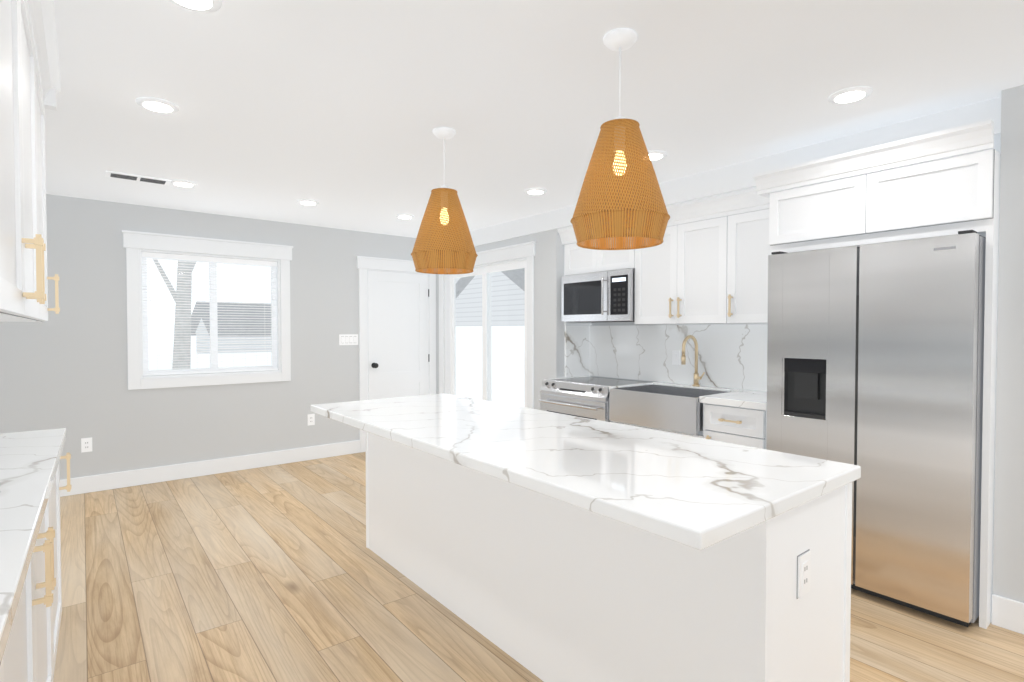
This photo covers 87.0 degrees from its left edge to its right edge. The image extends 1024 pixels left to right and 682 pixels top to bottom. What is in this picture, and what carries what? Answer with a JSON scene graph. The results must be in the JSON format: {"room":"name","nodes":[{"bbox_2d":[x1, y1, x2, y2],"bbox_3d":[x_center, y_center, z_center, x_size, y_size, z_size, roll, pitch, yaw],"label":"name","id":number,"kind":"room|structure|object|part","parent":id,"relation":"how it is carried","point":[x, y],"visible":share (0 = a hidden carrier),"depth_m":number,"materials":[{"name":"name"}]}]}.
{"room":"kitchen","nodes":[
{"label":"kitchen","id":0,"kind":"room"},
{"bbox_2d":[0,194,436,479],"bbox_3d":[-2.592,0.027,5.321,4.480,2.440,0.150,-1,1,-39],"label":"wall","id":1,"kind":"structure","parent":0,"point":[66,367],"depth_m":4.76,"materials":[{"name":"grey paint"}]},
{"bbox_2d":[81,437,91,452],"bbox_3d":[-3.536,0.864,4.483,0.072,0.116,0.008,-1,1,-39],"label":"electrical outlet plate","id":2,"kind":"object","parent":1,"relation":"attached to","point":[86,443],"depth_m":4.48,"materials":[{"name":"white plastic"}]},
{"bbox_2d":[121,230,292,389],"bbox_3d":[-2.810,-0.271,5.091,1.410,1.365,0.148,-1,1,-39],"label":"window","id":3,"kind":"structure","parent":1,"relation":"in","point":[135,244],"depth_m":5.02,"materials":[{"name":"white wood"}]},
{"bbox_3d":[-2.836,-0.244,5.124,1.130,1.090,0.045,-1,1,-39],"label":"window sash","id":4,"kind":"part","parent":3,"relation":"part of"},
{"bbox_2d":[142,252,277,375],"bbox_3d":[-2.803,-0.244,5.083,1.122,1.084,0.050,-1,1,-39],"label":"window blinds","id":5,"kind":"object","parent":3,"relation":"attached to","point":[174,257],"visible":0.92,"depth_m":5.04,"materials":[{"name":"white plastic"}]},
{"bbox_2d":[60,440,359,496],"bbox_3d":[-2.923,1.184,4.974,3.196,0.139,0.015,-1,1,-39],"label":"baseboard","id":6,"kind":"structure","parent":1,"relation":"attached to","point":[101,482],"depth_m":5.00,"materials":[{"name":"white wood"}]},
{"bbox_2d":[307,414,314,425],"bbox_3d":[-2.096,0.821,5.631,0.072,0.116,0.008,-1,1,-39],"label":"electrical outlet plate","id":7,"kind":"object","parent":1,"relation":"attached to","point":[311,417],"depth_m":5.63,"materials":[{"name":"white plastic"}]},
{"bbox_2d":[339,334,357,344],"bbox_3d":[-1.779,-0.016,5.867,0.202,0.111,0.008,-1,1,-39],"label":"light switch plate","id":8,"kind":"object","parent":1,"relation":"attached to","point":[344,339],"depth_m":5.87,"materials":[{"name":"white plastic"}]},
{"bbox_2d":[356,256,435,452],"bbox_3d":[-1.298,0.146,6.235,1.024,2.164,0.037,-1,1,-39],"label":"door frame","id":9,"kind":"structure","parent":1,"relation":"attached to","point":[365,264],"depth_m":6.00,"materials":[{"name":"white wood"}]},
{"bbox_2d":[368,270,428,399],"bbox_3d":[-1.280,0.215,6.223,0.770,2.012,0.079,-1,1,-39],"label":"door","id":10,"kind":"structure","parent":1,"relation":"in","point":[398,357],"depth_m":6.23,"materials":[{"name":"white wood"}]},
{"bbox_2d":[437,229,567,409],"bbox_3d":[-0.195,0.018,5.787,0.150,2.440,2.110,-1,1,-39],"label":"wall","id":11,"kind":"structure","parent":0,"point":[549,344],"depth_m":5.02,"materials":[{"name":"grey paint"}]},
{"bbox_2d":[439,241,535,408],"bbox_3d":[-0.295,0.139,5.861,0.158,2.195,1.785,-1,1,-39],"label":"trim","id":12,"kind":"structure","parent":11,"relation":"attached to","point":[503,255],"depth_m":5.55,"materials":[{"name":"white wood"}]},
{"bbox_2d":[450,260,526,407],"bbox_3d":[-0.281,0.206,5.873,0.093,2.020,1.505,-1,1,-39],"label":"sliding glass door","id":13,"kind":"structure","parent":11,"relation":"in","point":[485,273],"depth_m":5.85,"materials":[{"name":"white plastic"}]},
{"bbox_2d":[45,0,1023,237],"bbox_3d":[0.335,-1.165,1.971,4.910,0.080,9.000,-1,1,-39],"label":"ceiling","id":14,"kind":"structure","parent":0,"point":[339,111],"depth_m":2.43,"materials":[{"name":"white paint"}]},
{"bbox_2d":[0,0,11,319],"bbox_3d":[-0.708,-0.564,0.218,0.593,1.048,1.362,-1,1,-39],"label":"upper cabinet","id":15,"kind":"object","parent":14,"relation":"attached to","point":[5,268],"depth_m":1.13,"materials":[{"name":"white wood"}]},
{"bbox_2d":[0,0,35,321],"bbox_3d":[-1.288,-0.578,0.945,0.593,1.048,0.742,-1,1,-39],"label":"upper cabinet","id":16,"kind":"object","parent":14,"relation":"attached to","point":[30,84],"depth_m":1.33,"materials":[{"name":"white wood"}]},
{"bbox_2d":[28,0,47,321],"bbox_3d":[-1.674,-0.588,1.429,0.593,1.048,0.742,-1,1,-39],"label":"upper cabinet","id":17,"kind":"object","parent":14,"relation":"attached to","point":[33,5],"depth_m":1.81,"materials":[{"name":"white wood"}]},
{"bbox_2d":[40,28,51,310],"bbox_3d":[-2.042,-0.597,1.890,0.593,1.048,0.681,-1,1,-39],"label":"upper cabinet","id":18,"kind":"object","parent":14,"relation":"attached to","point":[43,59],"depth_m":2.29,"materials":[{"name":"white wood"}]},
{"bbox_2d":[105,171,170,185],"bbox_3d":[-2.660,-1.158,3.842,0.380,0.009,0.150,-1,1,-39],"label":"ceiling vent","id":19,"kind":"object","parent":14,"relation":"in","point":[112,174],"visible":1,"depth_m":3.83,"materials":[{"name":"white metal"}]},
{"bbox_2d":[136,97,178,112],"bbox_3d":[-1.704,-1.131,2.596,0.175,0.012,0.175,0,1,6],"label":"recessed light","id":20,"kind":"object","parent":14,"relation":"in","point":[150,103],"depth_m":2.57,"materials":[{"name":"white plastic"}]},
{"bbox_2d":[171,180,196,186],"bbox_3d":[-2.424,-1.159,3.979,0.175,0.012,0.175,0,1,6],"label":"recessed light","id":21,"kind":"object","parent":14,"relation":"in","point":[183,183],"depth_m":3.95,"materials":[{"name":"white plastic"}]},
{"bbox_2d":[169,0,221,12],"bbox_3d":[-1.039,-1.114,1.746,0.175,0.012,0.175,0,1,6],"label":"recessed light","id":22,"kind":"object","parent":14,"relation":"in","point":[206,6],"depth_m":1.78,"materials":[{"name":"white plastic"}]},
{"bbox_2d":[297,199,318,204],"bbox_3d":[-1.725,-1.171,4.562,0.175,0.012,0.175,0,1,6],"label":"recessed light","id":23,"kind":"object","parent":14,"relation":"in","point":[303,201],"depth_m":4.53,"materials":[{"name":"white plastic"}]},
{"bbox_2d":[396,214,413,218],"bbox_3d":[-1.019,-1.183,5.137,0.175,0.012,0.175,0,1,6],"label":"recessed light","id":24,"kind":"object","parent":14,"relation":"in","point":[404,216],"depth_m":5.10,"materials":[{"name":"white plastic"}]},
{"bbox_2d":[411,127,477,273],"bbox_3d":[-0.370,-0.762,2.948,0.364,0.763,0.364,-1,1,-39],"label":"pendant light","id":25,"kind":"object","parent":14,"relation":"hanging from","point":[443,244],"visible":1,"depth_m":2.84,"materials":[{"name":"wicker"}]},
{"bbox_2d":[524,188,546,193],"bbox_3d":[0.185,-1.164,4.205,0.175,0.012,0.175,0,1,6],"label":"recessed light","id":26,"kind":"object","parent":14,"relation":"in","point":[532,190],"depth_m":4.17,"materials":[{"name":"white plastic"}]},
{"bbox_2d":[570,28,669,249],"bbox_3d":[0.401,-0.743,2.005,0.364,0.763,0.364,-1,1,-39],"label":"pendant light","id":27,"kind":"object","parent":14,"relation":"hanging from","point":[620,205],"visible":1,"depth_m":1.90,"materials":[{"name":"wicker"}]},
{"bbox_2d":[648,150,666,159],"bbox_3d":[0.871,-1.146,3.345,0.175,0.012,0.175,0,1,6],"label":"recessed light","id":28,"kind":"object","parent":14,"relation":"in","point":[654,155],"depth_m":3.31,"materials":[{"name":"white plastic"}]},
{"bbox_2d":[470,97,1000,245],"bbox_3d":[0.853,-1.095,4.653,0.453,0.167,5.151,-1,1,-39],"label":"soffit beam","id":29,"kind":"structure","parent":14,"relation":"attached to","point":[726,180],"depth_m":3.37,"materials":[{"name":"white paint"}]},
{"bbox_2d":[828,86,872,103],"bbox_3d":[1.556,-1.129,2.485,0.175,0.012,0.175,0,1,6],"label":"recessed light","id":30,"kind":"object","parent":14,"relation":"in","point":[850,94],"depth_m":2.47,"materials":[{"name":"white plastic"}]},
{"bbox_2d":[53,452,1023,681],"bbox_3d":[0.335,1.344,2.021,4.910,0.060,9.000,-1,1,-39],"label":"floor","id":31,"kind":"structure","parent":0,"point":[279,573],"depth_m":2.63,"materials":[{"name":"brown wood"}]},
{"bbox_2d":[0,613,15,681],"bbox_3d":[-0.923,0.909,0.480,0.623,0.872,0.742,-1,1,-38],"label":"base cabinet","id":32,"kind":"object","parent":31,"relation":"on","point":[8,663],"depth_m":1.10,"materials":[{"name":"white wood"}]},
{"bbox_2d":[16,516,43,681],"bbox_3d":[-1.301,0.899,0.971,0.623,0.872,0.742,-1,1,-38],"label":"base cabinet","id":33,"kind":"object","parent":31,"relation":"on","point":[30,653],"depth_m":1.36,"materials":[{"name":"white wood"}]},
{"bbox_2d":[44,474,59,681],"bbox_3d":[-1.679,0.889,1.462,0.623,0.872,0.742,-1,1,-38],"label":"base cabinet","id":34,"kind":"object","parent":31,"relation":"on","point":[51,573],"depth_m":1.85,"materials":[{"name":"white wood"}]},
{"bbox_2d":[56,456,63,622],"bbox_3d":[-2.038,0.880,1.930,0.623,0.872,0.681,-1,1,-38],"label":"base cabinet","id":35,"kind":"object","parent":31,"relation":"on","point":[58,522],"depth_m":2.34,"materials":[{"name":"white wood"}]},
{"bbox_2d":[0,428,65,664],"bbox_3d":[-0.809,0.451,0.343,0.647,0.042,4.720,-1,1,-38],"label":"countertop","id":36,"kind":"structure","parent":35,"relation":"on","point":[29,461],"depth_m":1.39,"materials":[{"name":"stone"}]},
{"bbox_2d":[539,376,649,421],"bbox_3d":[0.710,0.802,4.632,0.696,0.918,0.760,-1,1,-39],"label":"range","id":37,"kind":"object","parent":31,"relation":"on","point":[585,397],"visible":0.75,"depth_m":4.44,"materials":[{"name":"silver metal"}]},
{"bbox_2d":[365,431,851,681],"bbox_3d":[0.095,0.866,2.554,0.568,0.875,2.514,-1,1,-39],"label":"kitchen island","id":38,"kind":"object","parent":31,"relation":"on","point":[544,588],"visible":0.83,"depth_m":1.81,"materials":[{"name":"white wood"}]},
{"bbox_2d":[311,393,860,549],"bbox_3d":[-0.027,0.408,2.449,0.920,0.042,2.550,-1,1,-39],"label":"island countertop","id":39,"kind":"structure","parent":38,"relation":"on","point":[697,493],"depth_m":1.78,"materials":[{"name":"stone"}]},
{"bbox_2d":[690,403,766,448],"bbox_3d":[1.607,0.844,3.609,0.623,0.876,0.462,-1,1,-39],"label":"base cabinet","id":40,"kind":"object","parent":31,"relation":"on","point":[737,425],"depth_m":3.37,"materials":[{"name":"white wood"}]},
{"bbox_2d":[544,376,766,409],"bbox_3d":[1.123,0.371,4.177,0.614,0.042,2.008,-1,1,-39],"label":"countertop","id":41,"kind":"structure","parent":40,"relation":"on","point":[750,399],"depth_m":3.53,"materials":[{"name":"stone"}]},
{"bbox_2d":[609,384,728,434],"bbox_3d":[1.184,0.488,3.996,0.530,0.243,0.745,-1,1,-39],"label":"sink","id":42,"kind":"object","parent":41,"relation":"in","point":[673,408],"visible":0.77,"depth_m":3.85,"materials":[{"name":"silver metal"}]},
{"bbox_2d":[681,335,704,385],"bbox_3d":[1.384,0.153,4.115,0.214,0.397,0.107,-1,1,-39],"label":"faucet","id":43,"kind":"object","parent":41,"relation":"on","point":[697,377],"visible":1,"depth_m":4.16,"materials":[{"name":"gold metal"}]},
{"bbox_2d":[766,230,985,626],"bbox_3d":[2.020,0.397,2.953,0.711,1.797,0.915,-1,1,-39],"label":"fridge","id":44,"kind":"object","parent":31,"relation":"on","point":[875,359],"visible":0.9,"depth_m":2.60,"materials":[{"name":"silver metal"}]},
{"bbox_2d":[753,119,999,628],"bbox_3d":[2.026,0.159,3.001,0.709,2.269,1.062,-1,1,-39],"label":"surround","id":45,"kind":"object","parent":31,"relation":"on","point":[946,196],"visible":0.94,"depth_m":2.61,"materials":[{"name":"white wood"}]},
{"bbox_2d":[589,208,768,434],"bbox_3d":[1.748,0.053,4.041,0.150,2.440,3.345,-1,1,-39],"label":"wall","id":46,"kind":"structure","parent":0,"point":[618,324],"depth_m":4.79,"materials":[{"name":"grey paint"}]},
{"bbox_2d":[562,240,589,275],"bbox_3d":[0.760,-0.736,4.855,0.353,0.285,0.444,-1,1,-39],"label":"upper cabinet","id":47,"kind":"object","parent":46,"relation":"attached to","point":[576,258],"depth_m":4.82,"materials":[{"name":"white wood"}]},
{"bbox_2d":[590,249,633,272],"bbox_3d":[0.973,-0.731,4.589,0.353,0.285,0.454,-1,1,-39],"label":"upper cabinet","id":48,"kind":"object","parent":46,"relation":"attached to","point":[600,260],"depth_m":4.51,"materials":[{"name":"white wood"}]},
{"bbox_2d":[561,268,634,322],"bbox_3d":[0.822,-0.377,4.691,0.421,0.422,0.780,-1,1,-39],"label":"microwave","id":49,"kind":"object","parent":48,"relation":"attached to","point":[603,296],"visible":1,"depth_m":4.53,"materials":[{"name":"silver metal"}]},
{"bbox_2d":[564,324,767,390],"bbox_3d":[1.246,0.110,4.285,0.328,0.475,2.032,-1,1,-39],"label":"backsplash","id":50,"kind":"structure","parent":46,"relation":"attached to","point":[732,356],"depth_m":4.43,"materials":[{"name":"stone"}]},
{"bbox_2d":[634,216,713,324],"bbox_3d":[1.381,-0.495,4.083,0.353,0.735,0.851,-1,1,-39],"label":"upper cabinet","id":51,"kind":"object","parent":46,"relation":"attached to","point":[711,271],"depth_m":3.98,"materials":[{"name":"white wood"}]},
{"bbox_2d":[714,204,769,323],"bbox_3d":[1.713,-0.487,3.666,0.353,0.735,0.461,-1,1,-39],"label":"upper cabinet","id":52,"kind":"object","parent":46,"relation":"attached to","point":[741,241],"depth_m":3.61,"materials":[{"name":"white wood"}]},
{"bbox_2d":[992,85,1023,602],"bbox_3d":[3.381,0.112,1.128,0.150,2.440,3.545,-1,1,-39],"label":"wall","id":53,"kind":"structure","parent":0,"point":[1008,556],"depth_m":2.43,"materials":[{"name":"grey paint"}]},
{"bbox_2d":[991,594,1023,634],"bbox_3d":[3.305,1.262,1.111,0.017,0.139,3.514,-1,1,-39],"label":"baseboard","id":54,"kind":"structure","parent":53,"relation":"attached to","point":[1007,613],"depth_m":2.44,"materials":[{"name":"white wood"}]},
{"label":"outside","id":55,"kind":"structure","parent":0,"visible":0},
{"bbox_2d":[147,258,524,406],"bbox_3d":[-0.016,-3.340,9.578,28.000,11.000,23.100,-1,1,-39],"label":"window glass","id":56,"kind":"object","parent":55,"point":[506,361],"depth_m":11.96,"materials":[{"name":"clear glass"}]}
]}

